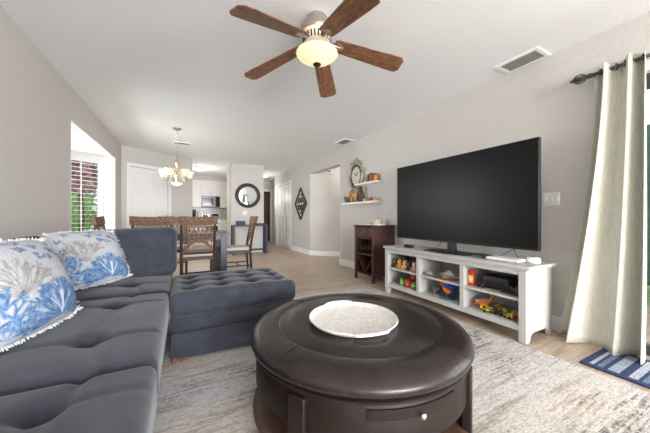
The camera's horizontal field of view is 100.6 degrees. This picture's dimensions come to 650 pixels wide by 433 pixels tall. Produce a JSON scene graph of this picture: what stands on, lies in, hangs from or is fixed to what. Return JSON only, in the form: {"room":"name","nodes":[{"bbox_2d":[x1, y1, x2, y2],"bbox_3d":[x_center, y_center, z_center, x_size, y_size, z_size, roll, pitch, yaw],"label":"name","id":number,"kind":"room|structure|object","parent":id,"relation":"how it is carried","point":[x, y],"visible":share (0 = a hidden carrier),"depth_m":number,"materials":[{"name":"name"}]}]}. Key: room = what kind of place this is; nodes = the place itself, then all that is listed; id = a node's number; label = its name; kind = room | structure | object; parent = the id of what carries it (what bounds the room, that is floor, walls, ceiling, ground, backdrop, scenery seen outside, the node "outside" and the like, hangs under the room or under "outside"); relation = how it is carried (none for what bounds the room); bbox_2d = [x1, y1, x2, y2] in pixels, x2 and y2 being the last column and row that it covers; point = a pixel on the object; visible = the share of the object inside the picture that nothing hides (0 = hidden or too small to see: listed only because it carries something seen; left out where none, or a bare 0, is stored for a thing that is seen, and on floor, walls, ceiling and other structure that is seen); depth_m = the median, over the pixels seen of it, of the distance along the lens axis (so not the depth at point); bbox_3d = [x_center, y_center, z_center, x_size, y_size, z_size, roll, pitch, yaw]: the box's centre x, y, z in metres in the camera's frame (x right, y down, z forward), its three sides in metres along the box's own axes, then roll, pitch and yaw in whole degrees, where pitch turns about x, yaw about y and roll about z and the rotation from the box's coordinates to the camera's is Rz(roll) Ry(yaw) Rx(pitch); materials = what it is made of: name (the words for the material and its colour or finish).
{"room":"living room","nodes":[
{"label":"living room","id":0,"kind":"room"},
{"bbox_2d":[0,5,120,243],"bbox_3d":[-1.068,-0.220,-0.494,0.150,2.440,13.320,0,0,-28],"label":"wall","id":1,"kind":"structure","parent":0,"point":[38,107],"depth_m":2.29,"materials":[{"name":"grey paint"}]},
{"bbox_2d":[71,121,113,157],"bbox_3d":[-3.637,-1.082,3.799,0.699,0.036,2.182,0,0,-28],"label":"trim","id":2,"kind":"structure","parent":1,"relation":"attached to","point":[82,142],"depth_m":4.01,"materials":[{"name":"white paint"}]},
{"bbox_2d":[104,157,114,228],"bbox_3d":[-3.397,-0.035,3.925,0.162,2.070,2.192,0,0,-28],"label":"trim","id":3,"kind":"structure","parent":1,"relation":"attached to","point":[109,163],"depth_m":4.89,"materials":[{"name":"white paint"}]},
{"bbox_2d":[71,151,103,215],"bbox_3d":[-4.128,-0.035,4.518,0.100,2.070,0.750,0,0,17],"label":"wall","id":4,"kind":"structure","parent":0,"point":[73,153],"depth_m":4.66,"materials":[{"name":"white paint"}]},
{"bbox_2d":[77,160,99,215],"bbox_3d":[-4.130,-0.260,4.527,0.050,1.420,0.685,0,0,17],"label":"window","id":5,"kind":"structure","parent":4,"relation":"in","point":[77,160],"depth_m":4.83,"materials":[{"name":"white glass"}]},
{"bbox_2d":[71,157,102,230],"bbox_3d":[-4.094,-0.260,4.516,0.066,1.420,0.685,0,0,17],"label":"window shutter","id":6,"kind":"object","parent":5,"relation":"attached to","point":[100,202],"visible":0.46,"depth_m":4.64,"materials":[{"name":"white paint"}]},
{"bbox_2d":[121,145,191,252],"bbox_3d":[-3.804,-0.220,6.108,0.120,2.440,1.690,0,0,28],"label":"wall","id":7,"kind":"structure","parent":0,"point":[181,195],"depth_m":6.26,"materials":[{"name":"grey paint"}]},
{"bbox_2d":[131,167,166,226],"bbox_3d":[-3.849,-0.020,5.933,0.105,2.040,0.800,0,0,28],"label":"door","id":8,"kind":"structure","parent":7,"relation":"in","point":[148,189],"depth_m":5.92,"materials":[{"name":"white paint"}]},
{"bbox_2d":[127,162,170,227],"bbox_3d":[-3.826,-0.055,5.922,0.015,2.110,0.930,0,0,28],"label":"trim","id":9,"kind":"structure","parent":7,"relation":"attached to","point":[129,164],"depth_m":5.57,"materials":[{"name":"white paint"}]},
{"bbox_2d":[227,163,263,247],"bbox_3d":[-2.895,-0.220,8.906,0.873,2.440,3.340,0,0,-28],"label":"wall","id":10,"kind":"structure","parent":0,"point":[238,174],"depth_m":7.43,"materials":[{"name":"grey paint"}]},
{"bbox_2d":[235,183,259,207],"bbox_3d":[-2.115,-0.575,7.405,0.680,0.680,0.042,0,0,-28],"label":"round mirror","id":11,"kind":"object","parent":10,"relation":"attached to","point":[247,195],"visible":1,"depth_m":7.40,"materials":[{"name":"black mirror"}]},
{"bbox_2d":[239,187,256,203],"bbox_3d":[-2.120,-0.575,7.415,0.492,0.492,0.006,0,0,-28],"label":"mirror glass","id":12,"kind":"object","parent":11,"relation":"attached to","point":[247,195],"depth_m":7.41,"materials":[{"name":"white"}]},
{"bbox_2d":[264,181,273,240],"bbox_3d":[-2.148,-0.220,10.282,1.730,2.440,1.640,0,0,-28],"label":"wall","id":13,"kind":"structure","parent":0,"point":[268,185],"depth_m":11.07,"materials":[{"name":"grey paint"}]},
{"bbox_2d":[264,191,269,240],"bbox_3d":[-2.617,-0.013,10.906,0.780,2.015,0.058,0,0,-28],"label":"door","id":14,"kind":"structure","parent":13,"relation":"in","point":[266,194],"depth_m":11.02,"materials":[{"name":"brown wood"}]},
{"bbox_2d":[264,189,271,240],"bbox_3d":[-2.579,-0.045,10.832,0.920,2.090,0.025,0,0,-28],"label":"trim","id":15,"kind":"structure","parent":13,"relation":"attached to","point":[264,189],"depth_m":11.02,"materials":[{"name":"white paint"}]},
{"bbox_2d":[0,0,649,180],"bbox_3d":[-0.123,-1.490,2.704,6.900,0.100,18.300,0,0,-28],"label":"ceiling","id":16,"kind":"structure","parent":0,"point":[145,69],"depth_m":2.49,"materials":[{"name":"white paint"}]},
{"bbox_2d":[159,127,193,185],"bbox_3d":[-2.424,-0.972,4.417,0.522,0.934,0.507,0,0,-28],"label":"chandelier","id":17,"kind":"object","parent":16,"relation":"hanging from","point":[166,171],"visible":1,"depth_m":4.36,"materials":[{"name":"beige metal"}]},
{"bbox_2d":[173,141,190,145],"bbox_3d":[-2.811,-1.433,5.301,0.310,0.014,0.180,0,0,-28],"label":"ceiling vent","id":18,"kind":"object","parent":16,"relation":"in","point":[174,142],"visible":0.98,"depth_m":5.29,"materials":[{"name":"grey"}]},
{"bbox_2d":[192,166,205,170],"bbox_3d":[-3.701,-1.392,7.940,0.357,0.094,0.357,0,0,-28],"label":"dome light","id":19,"kind":"object","parent":16,"relation":"attached to","point":[196,168],"visible":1,"depth_m":7.83,"materials":[{"name":"white glass"}]},
{"bbox_2d":[229,0,402,97],"bbox_3d":[-0.036,-1.258,1.914,1.260,0.363,1.200,0,0,-28],"label":"ceiling fan","id":20,"kind":"object","parent":16,"relation":"hanging from","point":[317,50],"visible":1,"depth_m":1.88,"materials":[{"name":"wood"}]},
{"bbox_2d":[334,139,353,144],"bbox_3d":[0.368,-1.433,5.187,0.230,0.014,0.350,0,0,-28],"label":"ceiling vent","id":21,"kind":"object","parent":16,"relation":"in","point":[343,141],"visible":1,"depth_m":5.16,"materials":[{"name":"grey"}]},
{"bbox_2d":[495,46,550,73],"bbox_3d":[1.814,-1.433,2.491,0.230,0.014,0.350,0,0,-28],"label":"ceiling vent","id":22,"kind":"object","parent":16,"relation":"in","point":[535,54],"visible":1,"depth_m":2.47,"materials":[{"name":"grey"}]},
{"bbox_2d":[310,167,339,251],"bbox_3d":[0.684,-0.220,6.692,2.200,2.440,0.120,0,0,17],"label":"wall","id":23,"kind":"structure","parent":0,"point":[324,188],"depth_m":6.84,"materials":[{"name":"grey paint"}]},
{"bbox_2d":[310,250,339,256],"bbox_3d":[0.568,0.938,6.657,2.000,0.125,0.016,0,0,17],"label":"baseboard","id":24,"kind":"structure","parent":23,"relation":"attached to","point":[314,253],"depth_m":6.82,"materials":[{"name":"white paint"}]},
{"bbox_2d":[173,241,649,392],"bbox_3d":[-0.123,1.050,2.704,6.900,0.100,18.300,0,0,-28],"label":"floor","id":25,"kind":"structure","parent":0,"point":[310,273],"depth_m":4.03,"materials":[{"name":"brown wood"}]},
{"bbox_2d":[0,226,176,432],"bbox_3d":[-1.230,0.541,1.130,1.025,0.894,3.105,0,0,-28],"label":"sectional sofa","id":26,"kind":"object","parent":25,"relation":"on","point":[98,370],"visible":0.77,"depth_m":1.02,"materials":[{"name":"grey fabric"}]},
{"bbox_2d":[6,236,39,241],"bbox_3d":[-1.605,0.308,1.450,0.104,0.397,0.425,0,0,-20],"label":"pillow","id":27,"kind":"object","parent":26,"relation":"on","point":[30,237],"visible":0.02,"depth_m":1.48,"materials":[{"name":"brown fabric"}]},
{"bbox_2d":[0,237,82,351],"bbox_3d":[-1.324,0.302,1.171,0.252,0.418,0.514,0,0,-12],"label":"throw pillow","id":28,"kind":"object","parent":26,"relation":"on","point":[37,292],"visible":1,"depth_m":1.13,"materials":[{"name":"blue fabric"}]},
{"bbox_2d":[0,366,156,432],"bbox_3d":[-0.706,0.620,0.327,0.775,0.209,1.175,0,0,-28],"label":"seat cushion","id":29,"kind":"object","parent":26,"relation":"on","point":[124,400],"depth_m":0.78,"materials":[{"name":"grey fabric"}]},
{"bbox_2d":[0,293,169,396],"bbox_3d":[-1.228,0.620,1.320,0.775,0.210,1.060,0,0,-28],"label":"seat cushion","id":30,"kind":"object","parent":26,"relation":"on","point":[114,334],"depth_m":1.11,"materials":[{"name":"grey fabric"}]},
{"bbox_2d":[41,229,132,290],"bbox_3d":[-1.722,0.301,1.997,0.245,0.408,0.502,0,0,14],"label":"throw pillow","id":31,"kind":"object","parent":26,"relation":"on","point":[91,258],"visible":0.83,"depth_m":1.92,"materials":[{"name":"blue fabric"}]},
{"bbox_2d":[75,275,172,301],"bbox_3d":[-1.634,0.621,2.092,0.775,0.209,0.675,0,0,-28],"label":"seat cushion","id":32,"kind":"object","parent":26,"relation":"on","point":[135,285],"depth_m":1.99,"materials":[{"name":"grey fabric"}]},
{"bbox_2d":[98,226,176,277],"bbox_3d":[-1.677,0.328,2.384,0.650,0.468,0.241,0,0,-28],"label":"cushion","id":33,"kind":"object","parent":26,"relation":"on","point":[148,251],"depth_m":2.36,"materials":[{"name":"grey fabric"}]},
{"bbox_2d":[89,216,105,229],"bbox_3d":[-2.960,0.497,3.866,0.570,1.008,0.473,0,0,-28],"label":"dining chair","id":34,"kind":"object","parent":25,"relation":"on","point":[98,222],"visible":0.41,"depth_m":3.74,"materials":[{"name":"wicker"}]},
{"bbox_2d":[129,216,173,277],"bbox_3d":[-2.303,0.497,3.613,0.473,1.008,0.570,0,0,-31],"label":"dining chair","id":35,"kind":"object","parent":25,"relation":"on","point":[136,221],"visible":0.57,"depth_m":3.38,"materials":[{"name":"wicker"}]},
{"bbox_2d":[158,216,187,274],"bbox_3d":[-2.628,0.497,4.674,0.473,1.008,0.570,0,0,-28],"label":"dining chair","id":36,"kind":"object","parent":25,"relation":"on","point":[176,219],"visible":0.19,"depth_m":4.81,"materials":[{"name":"wicker"}]},
{"bbox_2d":[179,216,217,274],"bbox_3d":[-1.805,0.497,3.830,0.473,1.008,0.570,0,0,-28],"label":"dining chair","id":37,"kind":"object","parent":25,"relation":"on","point":[202,254],"visible":0.98,"depth_m":3.65,"materials":[{"name":"wicker"}]},
{"bbox_2d":[183,249,212,257],"bbox_3d":[-1.839,0.527,3.894,0.430,0.060,0.410,0,0,-28],"label":"seat cushion","id":38,"kind":"object","parent":37,"relation":"on","point":[210,255],"depth_m":3.75,"materials":[{"name":"beige fabric"}]},
{"bbox_2d":[177,230,231,271],"bbox_3d":[-2.286,0.623,4.142,1.510,0.755,0.900,0,0,-28],"label":"dining table","id":39,"kind":"object","parent":25,"relation":"on","point":[221,235],"visible":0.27,"depth_m":4.11,"materials":[{"name":"grey wood"}]},
{"bbox_2d":[201,213,220,244],"bbox_3d":[-4.123,0.435,9.751,0.650,1.130,0.682,0,0,-28],"label":"range","id":40,"kind":"object","parent":25,"relation":"on","point":[218,226],"visible":0.14,"depth_m":9.63,"materials":[{"name":"white paint"}]},
{"bbox_2d":[221,220,226,230],"bbox_3d":[-3.655,0.560,10.037,0.433,0.880,0.629,0,0,-28],"label":"base cabinet","id":41,"kind":"object","parent":25,"relation":"on","point":[223,222],"visible":0.26,"depth_m":9.73,"materials":[{"name":"white paint"}]},
{"bbox_2d":[227,216,257,268],"bbox_3d":[-1.443,0.497,4.570,0.570,1.008,0.473,0,0,-24],"label":"dining chair","id":42,"kind":"object","parent":25,"relation":"on","point":[231,249],"visible":0.85,"depth_m":4.44,"materials":[{"name":"brown wood"}]},
{"bbox_2d":[227,245,248,250],"bbox_3d":[-1.509,0.527,4.540,0.410,0.060,0.430,0,0,-24],"label":"seat cushion","id":43,"kind":"object","parent":42,"relation":"on","point":[229,247],"depth_m":4.39,"materials":[{"name":"beige fabric"}]},
{"bbox_2d":[231,225,267,254],"bbox_3d":[-2.035,0.613,7.274,0.920,0.775,0.290,0,0,-28],"label":"console table","id":44,"kind":"object","parent":25,"relation":"on","point":[265,227],"visible":0.82,"depth_m":7.34,"materials":[{"name":"grey paint"}]},
{"bbox_2d":[353,225,394,283],"bbox_3d":[0.769,0.567,4.280,0.438,0.867,0.516,0,0,-28],"label":"wine cabinet","id":45,"kind":"object","parent":25,"relation":"on","point":[372,262],"visible":0.84,"depth_m":4.10,"materials":[{"name":"brown wood"}]},
{"bbox_2d":[356,251,371,255],"bbox_3d":[0.775,0.586,4.283,0.391,0.018,0.440,0,0,-28],"label":"shelf","id":46,"kind":"object","parent":45,"relation":"attached to","point":[369,253],"depth_m":4.33,"materials":[{"name":"brown wood"}]},
{"bbox_2d":[356,270,371,276],"bbox_3d":[0.775,0.891,4.283,0.391,0.018,0.440,0,0,-28],"label":"shelf","id":47,"kind":"object","parent":45,"relation":"attached to","point":[369,273],"depth_m":4.23,"materials":[{"name":"brown wood"}]},
{"bbox_2d":[153,285,649,432],"bbox_3d":[0.285,0.994,1.811,2.450,0.012,3.500,0,0,-28],"label":"area rug","id":48,"kind":"object","parent":25,"relation":"on","point":[518,388],"visible":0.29,"depth_m":1.51,"materials":[{"name":"carpet"}]},
{"bbox_2d":[170,267,294,362],"bbox_3d":[-0.793,0.748,2.312,0.910,0.479,0.700,0,0,-28],"label":"storage ottoman","id":49,"kind":"object","parent":48,"relation":"on","point":[210,312],"visible":0.98,"depth_m":1.98,"materials":[{"name":"grey fabric"}]},
{"bbox_2d":[250,293,474,432],"bbox_3d":[0.170,0.760,1.428,1.089,0.456,1.089,0,0,-3],"label":"table","id":50,"kind":"object","parent":48,"relation":"on","point":[417,376],"visible":0.89,"depth_m":1.03,"materials":[{"name":"brown leather"}]},
{"bbox_2d":[309,300,397,337],"bbox_3d":[0.143,0.516,1.381,0.448,0.030,0.481,0,0,-17],"label":"serving tray","id":51,"kind":"object","parent":50,"relation":"on","point":[344,318],"visible":1,"depth_m":1.38,"materials":[{"name":"white ceramic"}]},
{"bbox_2d":[253,388,467,432],"bbox_3d":[0.170,0.911,1.428,1.064,0.038,1.064,0,0,-28],"label":"drawer","id":52,"kind":"object","parent":50,"relation":"attached to","point":[266,421],"depth_m":1.17,"materials":[{"name":"brown wood"}]},
{"bbox_2d":[383,244,556,343],"bbox_3d":[1.369,0.695,2.937,0.447,0.610,1.715,0,0,-28],"label":"media console","id":53,"kind":"object","parent":25,"relation":"on","point":[533,303],"visible":0.82,"depth_m":2.58,"materials":[{"name":"white wood"}]},
{"bbox_2d":[396,259,401,268],"bbox_3d":[0.954,0.602,3.453,0.076,0.118,0.077,0,0,-12],"label":"plush animal","id":54,"kind":"object","parent":53,"relation":"on","point":[399,261],"visible":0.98,"depth_m":3.43},
{"bbox_2d":[389,266,415,274],"bbox_3d":[1.114,0.672,3.427,0.394,0.020,0.506,0,0,-28],"label":"shelf","id":55,"kind":"object","parent":53,"relation":"attached to","point":[390,267],"depth_m":3.34,"materials":[{"name":"white wood"}]},
{"bbox_2d":[401,260,406,269],"bbox_3d":[0.997,0.604,3.382,0.073,0.114,0.075,0,0,-35],"label":"plush animal","id":56,"kind":"object","parent":53,"relation":"on","point":[404,265],"visible":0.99,"depth_m":3.37},
{"bbox_2d":[402,255,409,265],"bbox_3d":[1.061,0.573,3.542,0.113,0.177,0.116,0,0,-22],"label":"plush animal","id":57,"kind":"object","parent":53,"relation":"on","point":[405,257],"visible":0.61,"depth_m":3.51},
{"bbox_2d":[404,278,411,287],"bbox_3d":[1.022,0.812,3.312,0.086,0.105,0.109,0,0,-28],"label":"toy monster","id":58,"kind":"object","parent":53,"relation":"on","point":[407,282],"visible":0.99,"depth_m":3.28,"materials":[{"name":"red"}]},
{"bbox_2d":[406,261,411,270],"bbox_3d":[1.036,0.604,3.310,0.073,0.114,0.075,0,0,-8],"label":"plush animal","id":59,"kind":"object","parent":53,"relation":"on","point":[409,263],"visible":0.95,"depth_m":3.29},
{"bbox_2d":[410,262,415,271],"bbox_3d":[1.069,0.602,3.234,0.076,0.118,0.077,0,0,-29],"label":"plush animal","id":60,"kind":"object","parent":53,"relation":"on","point":[413,268],"visible":0.94,"depth_m":3.22},
{"bbox_2d":[423,269,440,276],"bbox_3d":[1.186,0.606,2.988,0.046,0.109,0.224,0,0,-33],"label":"model ship","id":61,"kind":"object","parent":53,"relation":"on","point":[429,273],"visible":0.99,"depth_m":2.99,"materials":[{"name":"grey"}]},
{"bbox_2d":[431,285,439,294],"bbox_3d":[1.235,0.818,3.029,0.079,0.093,0.202,0,0,-1],"label":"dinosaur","id":62,"kind":"object","parent":53,"relation":"on","point":[434,289],"visible":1,"depth_m":2.99,"materials":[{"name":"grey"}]},
{"bbox_2d":[420,271,459,285],"bbox_3d":[1.370,0.672,2.941,0.394,0.020,0.506,0,0,-28],"label":"shelf","id":63,"kind":"object","parent":53,"relation":"attached to","point":[422,275],"depth_m":2.96,"materials":[{"name":"white wood"}]},
{"bbox_2d":[439,276,455,280],"bbox_3d":[1.277,0.618,2.816,0.036,0.086,0.176,0,0,-39],"label":"model ship","id":64,"kind":"object","parent":53,"relation":"on","point":[442,277],"visible":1,"depth_m":2.81,"materials":[{"name":"red"}]},
{"bbox_2d":[439,282,459,299],"bbox_3d":[1.303,0.780,2.839,0.160,0.170,0.259,0,0,-16],"label":"bird","id":65,"kind":"object","parent":53,"relation":"on","point":[446,288],"visible":0.9,"depth_m":2.81},
{"bbox_2d":[441,269,459,279],"bbox_3d":[1.374,0.580,2.887,0.068,0.162,0.332,0,0,-22],"label":"model ship","id":66,"kind":"object","parent":53,"relation":"on","point":[448,273],"visible":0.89,"depth_m":2.90,"materials":[{"name":"white"}]},
{"bbox_2d":[397,137,540,255],"bbox_3d":[1.347,-0.132,2.928,0.290,1.044,1.652,0,0,-28],"label":"television","id":67,"kind":"object","parent":53,"relation":"on","point":[491,197],"visible":0.97,"depth_m":2.68,"materials":[{"name":"black plastic"}]},
{"bbox_2d":[468,269,474,285],"bbox_3d":[1.405,0.586,2.588,0.040,0.150,0.048,0,0,-36],"label":"snack box","id":68,"kind":"object","parent":53,"relation":"on","point":[471,273],"visible":1,"depth_m":2.57,"materials":[{"name":"red"}]},
{"bbox_2d":[468,253,491,258],"bbox_3d":[1.494,0.376,2.593,0.122,0.027,0.170,0,0,-28],"label":"box","id":69,"kind":"object","parent":53,"relation":"on","point":[479,255],"visible":0.82,"depth_m":2.57,"materials":[{"name":"black plastic"}]},
{"bbox_2d":[472,295,495,308],"bbox_3d":[1.485,0.794,2.539,0.202,0.140,0.079,0,0,26],"label":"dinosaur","id":70,"kind":"object","parent":53,"relation":"on","point":[487,303],"visible":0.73,"depth_m":2.52,"materials":[{"name":"orange"}]},
{"bbox_2d":[480,304,492,312],"bbox_3d":[1.466,0.832,2.447,0.104,0.066,0.049,0,0,39],"label":"toy truck","id":71,"kind":"object","parent":53,"relation":"on","point":[481,306],"visible":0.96,"depth_m":2.43,"materials":[{"name":"yellow"}]},
{"bbox_2d":[464,282,517,300],"bbox_3d":[1.626,0.672,2.454,0.394,0.020,0.506,0,0,-28],"label":"shelf","id":72,"kind":"object","parent":53,"relation":"attached to","point":[491,291],"depth_m":2.42,"materials":[{"name":"white wood"}]},
{"bbox_2d":[491,307,504,316],"bbox_3d":[1.518,0.834,2.373,0.046,0.063,0.098,0,0,-39],"label":"toy truck","id":73,"kind":"object","parent":53,"relation":"on","point":[500,312],"visible":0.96,"depth_m":2.36,"materials":[{"name":"grey"}]},
{"bbox_2d":[494,303,505,311],"bbox_3d":[1.598,0.832,2.466,0.049,0.066,0.104,0,0,-11],"label":"toy truck","id":74,"kind":"object","parent":53,"relation":"on","point":[502,308],"visible":0.77,"depth_m":2.45,"materials":[{"name":"yellow"}]},
{"bbox_2d":[483,273,517,290],"bbox_3d":[1.617,0.604,2.489,0.201,0.115,0.230,0,0,-31],"label":"game console","id":75,"kind":"object","parent":53,"relation":"on","point":[496,281],"visible":0.91,"depth_m":2.43,"materials":[{"name":"grey plastic"}]},
{"bbox_2d":[486,255,525,262],"bbox_3d":[1.591,0.374,2.379,0.150,0.030,0.270,0,0,-28],"label":"box","id":76,"kind":"object","parent":53,"relation":"on","point":[493,257],"visible":1,"depth_m":2.32,"materials":[{"name":"white plastic"}]},
{"bbox_2d":[503,310,513,319],"bbox_3d":[1.558,0.834,2.304,0.046,0.063,0.098,0,0,-16],"label":"toy truck","id":77,"kind":"object","parent":53,"relation":"on","point":[509,315],"visible":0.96,"depth_m":2.29,"materials":[{"name":"yellow"}]},
{"bbox_2d":[500,291,517,296],"bbox_3d":[1.624,0.657,2.305,0.130,0.009,0.172,0,0,-28],"label":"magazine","id":78,"kind":"object","parent":53,"relation":"on","point":[505,292],"visible":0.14,"depth_m":2.30,"materials":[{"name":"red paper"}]},
{"bbox_2d":[506,285,517,294],"bbox_3d":[1.624,0.598,2.262,0.160,0.100,0.130,0,0,-22],"label":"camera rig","id":79,"kind":"object","parent":78,"relation":"on","point":[513,289],"visible":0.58,"depth_m":2.25,"materials":[{"name":"black plastic"}]},
{"bbox_2d":[526,256,540,263],"bbox_3d":[1.747,0.363,2.264,0.100,0.052,0.100,0,0,-28],"label":"smart speaker","id":80,"kind":"object","parent":53,"relation":"on","point":[534,260],"visible":1,"depth_m":2.23},
{"bbox_2d":[579,348,649,388],"bbox_3d":[2.121,0.994,1.585,0.450,0.012,0.820,0,0,-28],"label":"door mat","id":81,"kind":"object","parent":25,"relation":"on","point":[626,367],"visible":0.86,"depth_m":1.79,"materials":[{"name":"fabric"}]},
{"bbox_2d":[274,11,649,317],"bbox_3d":[1.981,-0.220,2.624,0.150,2.440,16.000,0,0,-28],"label":"wall","id":82,"kind":"structure","parent":0,"point":[536,99],"depth_m":2.65,"materials":[{"name":"grey paint"}]},
{"bbox_2d":[276,181,290,248],"bbox_3d":[-1.369,-0.045,8.816,0.015,2.090,1.480,0,0,-28],"label":"trim","id":83,"kind":"structure","parent":82,"relation":"attached to","point":[288,181],"depth_m":8.59,"materials":[{"name":"white paint"}]},
{"bbox_2d":[278,184,289,247],"bbox_3d":[-1.346,-0.010,8.828,0.064,2.000,1.300,0,0,-28],"label":"door","id":84,"kind":"structure","parent":82,"relation":"in","point":[283,191],"depth_m":8.79,"materials":[{"name":"white paint"}]},
{"bbox_2d":[294,188,306,219],"bbox_3d":[-0.675,-0.355,7.475,0.050,0.890,0.822,0,0,-28],"label":"wall ornament","id":85,"kind":"object","parent":82,"relation":"attached to","point":[300,203],"visible":1,"depth_m":7.45,"materials":[{"name":"brown metal"}]},
{"bbox_2d":[348,158,364,192],"bbox_3d":[0.585,-0.760,5.075,0.050,0.680,0.551,0,0,-28],"label":"wall clock","id":86,"kind":"object","parent":82,"relation":"attached to","point":[356,174],"visible":0.9,"depth_m":5.06,"materials":[{"name":"silver metal"}]},
{"bbox_2d":[341,200,381,205],"bbox_3d":[0.624,-0.239,4.881,0.149,0.048,1.060,0,0,-28],"label":"floating shelf","id":87,"kind":"object","parent":82,"relation":"attached to","point":[372,201],"visible":0.99,"depth_m":4.71,"materials":[{"name":"white paint"}]},
{"bbox_2d":[349,191,358,201],"bbox_3d":[0.525,-0.371,5.029,0.118,0.213,0.271,0,0,-33],"label":"elephant figurine","id":88,"kind":"object","parent":87,"relation":"on","point":[353,196],"visible":0.95,"depth_m":4.95,"materials":[{"name":"brown"}]},
{"bbox_2d":[359,186,364,201],"bbox_3d":[0.655,-0.407,4.813,0.110,0.286,0.110,0,0,-28],"label":"figurine","id":89,"kind":"object","parent":87,"relation":"on","point":[361,194],"visible":0.98,"depth_m":4.78,"materials":[{"name":"brown"}]},
{"bbox_2d":[354,180,381,186],"bbox_3d":[0.735,-0.569,4.691,0.129,0.048,0.620,0,0,-28],"label":"floating shelf","id":90,"kind":"object","parent":82,"relation":"attached to","point":[373,182],"visible":0.94,"depth_m":4.58,"materials":[{"name":"white paint"}]},
{"bbox_2d":[366,173,373,181],"bbox_3d":[0.782,-0.669,4.603,0.096,0.151,0.140,0,0,-33],"label":"gift box","id":91,"kind":"object","parent":90,"relation":"on","point":[369,177],"visible":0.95,"depth_m":4.57,"materials":[{"name":"brown"}]},
{"bbox_2d":[291,246,560,330],"bbox_3d":[0.608,0.938,5.218,0.166,0.125,6.730,0,0,-28],"label":"baseboard","id":92,"kind":"structure","parent":82,"relation":"attached to","point":[556,320],"depth_m":5.28,"materials":[{"name":"white paint"}]},
{"bbox_2d":[543,192,559,205],"bbox_3d":[2.008,-0.155,2.400,0.010,0.115,0.125,0,0,-28],"label":"switch plate","id":93,"kind":"object","parent":82,"relation":"attached to","point":[549,199],"visible":1,"depth_m":2.40,"materials":[{"name":"white plastic"}]},
{"bbox_2d":[570,53,649,84],"bbox_3d":[2.705,-1.090,0.925,0.148,0.080,2.919,0,0,-28],"label":"curtain rod","id":94,"kind":"object","parent":82,"relation":"attached to","point":[576,80],"visible":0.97,"depth_m":2.08,"materials":[{"name":"grey metal"}]},
{"bbox_2d":[558,49,646,364],"bbox_3d":[2.042,-0.073,2.038,0.190,2.123,0.502,0,0,-28],"label":"curtain","id":95,"kind":"object","parent":94,"relation":"hanging from","point":[605,307],"visible":0.98,"depth_m":1.98,"materials":[{"name":"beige fabric"}]},
{"bbox_2d":[595,59,649,86],"bbox_3d":[2.849,-0.050,0.973,0.172,2.100,2.730,0,0,-28],"label":"trim","id":96,"kind":"structure","parent":82,"relation":"attached to","point":[647,61],"depth_m":1.90,"materials":[{"name":"white paint"}]},
{"bbox_2d":[646,73,649,355],"bbox_3d":[2.848,-0.015,1.009,0.060,2.030,2.635,0,0,-28],"label":"door","id":97,"kind":"structure","parent":82,"relation":"in","point":[647,74],"depth_m":1.94,"materials":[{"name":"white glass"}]},
{"bbox_3d":[-4.973,-0.220,9.768,3.030,2.440,0.120,0,0,-28],"label":"wall","id":98,"kind":"structure","parent":0,"visible":0},
{"bbox_2d":[192,180,200,207],"bbox_3d":[-4.706,-0.810,9.625,0.528,0.980,0.379,0,0,-28],"label":"upper cabinet","id":99,"kind":"object","parent":98,"relation":"attached to","point":[196,184],"visible":0.64,"depth_m":9.53,"materials":[{"name":"white paint"}]},
{"bbox_2d":[192,208,226,218],"bbox_3d":[-4.605,-0.118,9.889,2.255,0.404,0.008,0,0,-28],"label":"backsplash","id":100,"kind":"structure","parent":98,"relation":"attached to","point":[223,211],"depth_m":10.13,"materials":[{"name":"stone"}]},
{"bbox_2d":[192,176,226,180],"bbox_3d":[-4.525,-1.371,9.738,2.255,0.139,0.350,0,0,-28],"label":"trim","id":101,"kind":"structure","parent":98,"relation":"attached to","point":[193,177],"depth_m":9.73,"materials":[{"name":"grey paint"}]},
{"bbox_2d":[201,180,219,195],"bbox_3d":[-4.197,-1.020,9.893,0.618,0.560,0.379,0,0,-28],"label":"upper cabinet","id":102,"kind":"object","parent":98,"relation":"attached to","point":[208,188],"visible":0.98,"depth_m":9.75,"materials":[{"name":"white paint"}]},
{"bbox_2d":[201,196,219,207],"bbox_3d":[-4.189,-0.535,9.876,0.610,0.400,0.417,0,0,-28],"label":"microwave","id":103,"kind":"object","parent":102,"relation":"attached to","point":[206,201],"visible":0.98,"depth_m":9.71,"materials":[{"name":"silver metal"}]},
{"bbox_2d":[219,181,226,207],"bbox_3d":[-3.722,-0.810,10.143,0.453,0.980,0.379,0,0,-28],"label":"upper cabinet","id":104,"kind":"object","parent":98,"relation":"attached to","point":[223,184],"visible":0.45,"depth_m":9.95,"materials":[{"name":"white paint"}]},
{"label":"outside","id":105,"kind":"structure","parent":0,"visible":0},
{"bbox_2d":[647,285,649,305],"bbox_3d":[-4.189,1.185,7.965,28.000,0.130,34.000,0,0,-28],"label":"ground","id":106,"kind":"structure","parent":105,"point":[648,286],"depth_m":3.83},
{"bbox_2d":[71,193,97,231],"bbox_3d":[-7.100,0.183,7.295,1.864,1.885,2.373,0,0,-22],"label":"shrub","id":107,"kind":"object","parent":106,"relation":"on","point":[75,205],"visible":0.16,"depth_m":7.32,"materials":[{"name":"green plant"}]},
{"bbox_2d":[71,165,97,212],"bbox_3d":[-9.622,-0.740,9.886,2.520,3.724,3.096,0,0,-31],"label":"tree","id":108,"kind":"object","parent":106,"relation":"on","point":[91,196],"visible":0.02,"depth_m":10.14,"materials":[{"name":"green plant"}]},
{"bbox_2d":[647,124,649,285],"bbox_3d":[5.146,-0.180,4.062,0.090,2.600,6.400,0,0,-28],"label":"privacy screen","id":109,"kind":"object","parent":106,"relation":"on","point":[648,125],"visible":0.02,"depth_m":4.20,"materials":[{"name":"teal fabric"}]},
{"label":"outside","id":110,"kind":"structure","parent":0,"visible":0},
{"bbox_2d":[71,160,97,230],"bbox_3d":[-5.370,-0.223,5.897,1.177,2.690,1.573,0,0,-33],"label":"tree","id":111,"kind":"object","parent":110,"point":[85,186],"visible":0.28,"depth_m":5.81,"materials":[{"name":"red plant"}]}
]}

